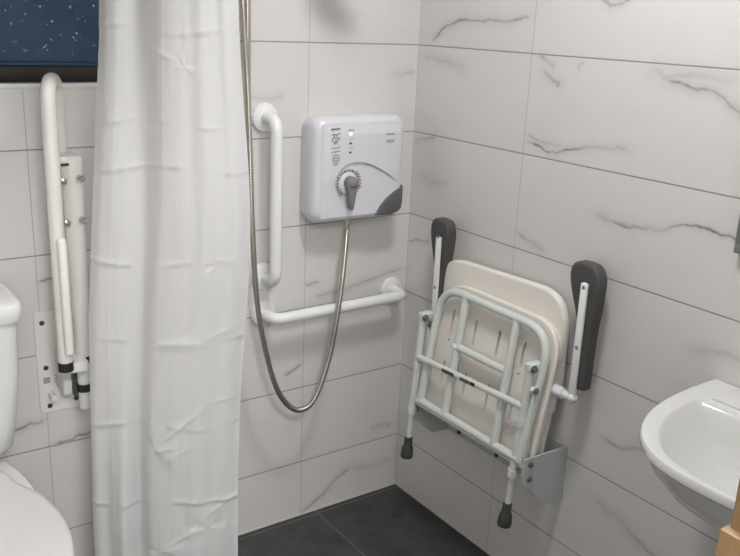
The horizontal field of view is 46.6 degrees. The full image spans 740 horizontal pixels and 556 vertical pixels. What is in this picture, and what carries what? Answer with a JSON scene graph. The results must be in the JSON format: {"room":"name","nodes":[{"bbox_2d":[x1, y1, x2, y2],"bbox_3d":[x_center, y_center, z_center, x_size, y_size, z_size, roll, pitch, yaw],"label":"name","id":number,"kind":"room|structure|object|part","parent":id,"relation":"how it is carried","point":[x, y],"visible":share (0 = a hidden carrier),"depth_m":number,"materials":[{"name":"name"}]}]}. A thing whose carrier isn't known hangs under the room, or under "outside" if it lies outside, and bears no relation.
{"room":"accessible bathroom","nodes":[
{"label":"accessible bathroom","id":0,"kind":"room"},
{"bbox_2d":[43,374,56,383],"bbox_3d":[-0.779,0.245,2.126,0.056,0.026,0.001,-9,20,-34],"label":"print","id":1,"kind":"object","parent":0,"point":[47,378],"depth_m":2.12,"materials":[{"name":"grey"}]},
{"bbox_2d":[0,0,420,555],"bbox_3d":[-0.699,-0.340,2.088,2.210,2.600,0.140,-9,20,-34],"label":"wall","id":2,"kind":"structure","parent":0,"point":[309,58],"depth_m":2.44,"materials":[{"name":"tile"}]},
{"bbox_2d":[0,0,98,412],"bbox_3d":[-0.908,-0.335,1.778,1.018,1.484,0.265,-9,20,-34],"label":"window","id":3,"kind":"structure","parent":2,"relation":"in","point":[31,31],"depth_m":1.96,"materials":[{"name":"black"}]},
{"bbox_3d":[-0.945,-0.405,1.814,1.020,0.011,0.035,-9,20,-34],"label":"sill","id":4,"kind":"part","parent":3,"relation":"part of","materials":[{"name":"white"}]},
{"bbox_3d":[-0.769,0.204,2.123,0.104,0.265,0.006,-9,20,-34],"label":"wall plate","id":5,"kind":"part","parent":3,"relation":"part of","materials":[{"name":"white metal"}]},
{"bbox_3d":[-0.705,-0.045,1.972,0.108,0.833,0.186,-9,20,-34],"label":"folding support rail","id":6,"kind":"part","parent":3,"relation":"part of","materials":[{"name":"white metal"}]},
{"bbox_3d":[-0.677,-0.215,1.892,0.017,0.017,0.019,-9,20,-34],"label":"knob","id":7,"kind":"part","parent":3,"relation":"part of","materials":[{"name":"silver metal"}]},
{"bbox_3d":[-0.680,0.042,1.917,0.024,0.272,0.026,-9,20,-34],"label":"lock arm","id":8,"kind":"part","parent":3,"relation":"part of","materials":[{"name":"white metal"}]},
{"bbox_3d":[-0.679,-0.124,1.921,0.017,0.017,0.019,-9,20,-34],"label":"knob","id":9,"kind":"part","parent":3,"relation":"part of","materials":[{"name":"silver metal"}]},
{"bbox_3d":[-0.676,-0.039,1.986,0.047,0.485,0.047,-9,20,-34],"label":"drop leg","id":10,"kind":"part","parent":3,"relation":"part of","materials":[{"name":"white metal"}]},
{"bbox_3d":[-0.643,-0.221,1.911,0.019,0.015,0.015,11,19,27],"label":"knob","id":11,"kind":"part","parent":3,"relation":"part of","materials":[{"name":"silver metal"}]},
{"bbox_3d":[-0.647,-0.130,1.939,0.019,0.015,0.015,11,19,27],"label":"knob","id":12,"kind":"part","parent":3,"relation":"part of","materials":[{"name":"silver metal"}]},
{"bbox_2d":[244,0,250,139],"bbox_3d":[-0.308,-0.636,2.145,0.040,0.835,0.062,-9,20,-34],"label":"riser rail","id":13,"kind":"object","parent":2,"relation":"attached to","point":[248,2],"visible":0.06,"depth_m":2.14,"materials":[{"name":"silver metal"}]},
{"bbox_2d":[251,102,282,289],"bbox_3d":[-0.265,-0.204,2.303,0.078,0.517,0.088,-9,20,-34],"label":"grab rail","id":14,"kind":"object","parent":2,"relation":"attached to","point":[265,118],"visible":0.96,"depth_m":2.26,"materials":[{"name":"white plastic"}]},
{"bbox_2d":[251,277,405,325],"bbox_3d":[-0.095,0.077,2.521,0.526,0.082,0.088,-9,20,-34],"label":"grab rail","id":15,"kind":"object","parent":2,"relation":"attached to","point":[392,291],"visible":0.98,"depth_m":2.46,"materials":[{"name":"white"}]},
{"bbox_2d":[300,113,402,229],"bbox_3d":[-0.039,-0.295,2.416,0.305,0.322,0.122,-9,20,-34],"label":"shower","id":16,"kind":"object","parent":2,"relation":"attached to","point":[351,163],"visible":1,"depth_m":2.37,"materials":[{"name":"white plastic"}]},
{"bbox_3d":[-0.061,-0.261,2.373,0.062,0.062,0.011,-9,20,-34],"label":"dial plate","id":17,"kind":"part","parent":16,"relation":"part of","materials":[{"name":"white plastic"}]},
{"bbox_3d":[-0.053,-0.234,2.369,0.037,0.094,0.024,-9,20,-34],"label":"lever","id":18,"kind":"part","parent":16,"relation":"part of","materials":[{"name":"grey plastic"}]},
{"bbox_3d":[0.050,-0.225,2.478,0.092,0.082,0.022,-9,20,-34],"label":"corner panel","id":19,"kind":"part","parent":16,"relation":"part of","materials":[{"name":"grey plastic"}]},
{"bbox_3d":[-0.157,-1.355,1.474,1.460,0.022,0.923,-9,20,-34],"label":"rail","id":20,"kind":"object","parent":2,"relation":"attached to","visible":0},
{"bbox_2d":[89,0,249,555],"bbox_3d":[-0.437,-0.251,1.796,0.370,2.300,0.062,0,17,-8],"label":"shower curtain","id":21,"kind":"object","parent":20,"relation":"hanging from","point":[170,255],"visible":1,"depth_m":1.86,"materials":[{"name":"white fabric"}]},
{"bbox_2d":[239,0,349,412],"bbox_3d":[-0.156,-0.279,2.252,0.348,1.385,0.166,-9,20,-34],"label":"shower hose","id":22,"kind":"object","parent":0,"point":[242,3],"visible":0.99,"depth_m":2.26,"materials":[{"name":"silver metal"}]},
{"bbox_2d":[238,484,489,555],"bbox_3d":[0.174,1.302,1.066,2.070,0.080,3.300,-9,20,-34],"label":"floor","id":23,"kind":"structure","parent":0,"point":[386,521],"depth_m":2.63,"materials":[{"name":"tile"}]},
{"bbox_2d":[0,282,73,555],"bbox_3d":[-0.827,0.540,1.733,0.388,0.913,0.716,-9,20,-34],"label":"toilet","id":24,"kind":"object","parent":23,"relation":"on","point":[30,524],"visible":1,"depth_m":1.78,"materials":[{"name":"white ceramic"}]},
{"bbox_3d":[-0.956,0.073,1.811,0.388,0.044,0.206,-9,20,-34],"label":"cistern lid","id":25,"kind":"part","parent":24,"relation":"part of","materials":[{"name":"white ceramic"}]},
{"bbox_3d":[-0.763,0.507,1.629,0.356,0.021,0.498,-9,20,-34],"label":"lid","id":26,"kind":"part","parent":24,"relation":"part of","materials":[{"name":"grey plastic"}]},
{"bbox_2d":[395,0,739,555],"bbox_3d":[1.131,-0.031,1.321,0.140,2.600,3.300,-9,20,-34],"label":"wall","id":27,"kind":"structure","parent":0,"point":[552,135],"depth_m":2.07,"materials":[{"name":"tile"}]},
{"bbox_2d":[238,0,491,555],"bbox_3d":[-0.154,-0.086,1.327,1.951,2.401,1.801,-9,20,-34],"label":"trim","id":28,"kind":"structure","parent":27,"relation":"attached to","point":[421,0],"depth_m":2.70,"materials":[{"name":"grey"}]},
{"bbox_2d":[400,217,606,528],"bbox_3d":[0.319,0.243,2.301,0.177,0.718,0.622,-9,20,-34],"label":"shower seat","id":29,"kind":"object","parent":27,"relation":"attached to","point":[493,361],"visible":1,"depth_m":2.23,"materials":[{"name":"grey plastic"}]},
{"bbox_3d":[0.134,0.291,2.490,0.044,0.398,0.029,-9,20,-34],"label":"leg","id":30,"kind":"part","parent":29,"relation":"part of","materials":[{"name":"white metal"}]},
{"bbox_3d":[0.178,0.395,2.563,0.156,0.158,0.005,-9,20,-34],"label":"plate","id":31,"kind":"part","parent":29,"relation":"part of","materials":[{"name":"grey metal"}]},
{"bbox_3d":[0.189,0.019,2.469,0.008,0.285,0.021,-9,20,-34],"label":"armrest","id":32,"kind":"part","parent":29,"relation":"part of","materials":[{"name":"white metal"}]},
{"bbox_3d":[0.292,0.241,2.280,0.077,0.361,0.440,-9,20,-34],"label":"seat frame","id":33,"kind":"part","parent":29,"relation":"part of","materials":[{"name":"white metal"}]},
{"bbox_3d":[0.315,0.236,2.300,0.068,0.353,0.439,-9,20,-34],"label":"seat","id":34,"kind":"part","parent":29,"relation":"part of","materials":[{"name":"white plastic"}]},
{"bbox_3d":[0.348,0.096,2.316,0.032,0.239,0.489,-9,20,-34],"label":"backrest","id":35,"kind":"part","parent":29,"relation":"part of","materials":[{"name":"white plastic"}]},
{"bbox_3d":[0.375,0.402,2.159,0.046,0.398,0.028,-1,17,-10],"label":"leg","id":36,"kind":"part","parent":29,"relation":"part of","materials":[{"name":"white metal"}]},
{"bbox_3d":[0.444,0.516,2.200,0.156,0.158,0.005,-9,20,-34],"label":"plate","id":37,"kind":"part","parent":29,"relation":"part of","materials":[{"name":"grey metal"}]},
{"bbox_3d":[0.496,0.153,2.048,0.008,0.297,0.021,-9,20,-34],"label":"armrest","id":38,"kind":"part","parent":29,"relation":"part of","materials":[{"name":"white metal"}]},
{"bbox_2d":[639,379,739,528],"bbox_3d":[0.707,0.483,1.565,0.421,0.374,0.524,-9,20,-34],"label":"basin","id":39,"kind":"object","parent":27,"relation":"attached to","point":[690,440],"visible":0.94,"depth_m":1.65,"materials":[{"name":"white ceramic"}]},
{"bbox_2d":[733,216,739,253],"bbox_3d":[0.917,-0.284,1.433,0.017,0.638,0.568,-9,20,-34],"label":"wall mirror","id":40,"kind":"object","parent":27,"relation":"attached to","point":[737,241],"visible":1,"depth_m":1.73,"materials":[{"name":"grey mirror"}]},
{"bbox_3d":[0.392,0.163,0.577,1.950,2.400,0.120,-9,20,-34],"label":"wall","id":41,"kind":"structure","parent":0,"visible":0},
{"bbox_2d":[715,479,739,555],"bbox_3d":[-0.032,0.366,0.363,0.960,2.100,0.183,-9,20,-34],"label":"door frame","id":42,"kind":"structure","parent":41,"relation":"in","point":[728,544],"depth_m":0.62,"materials":[{"name":"brown wood"}]}
]}

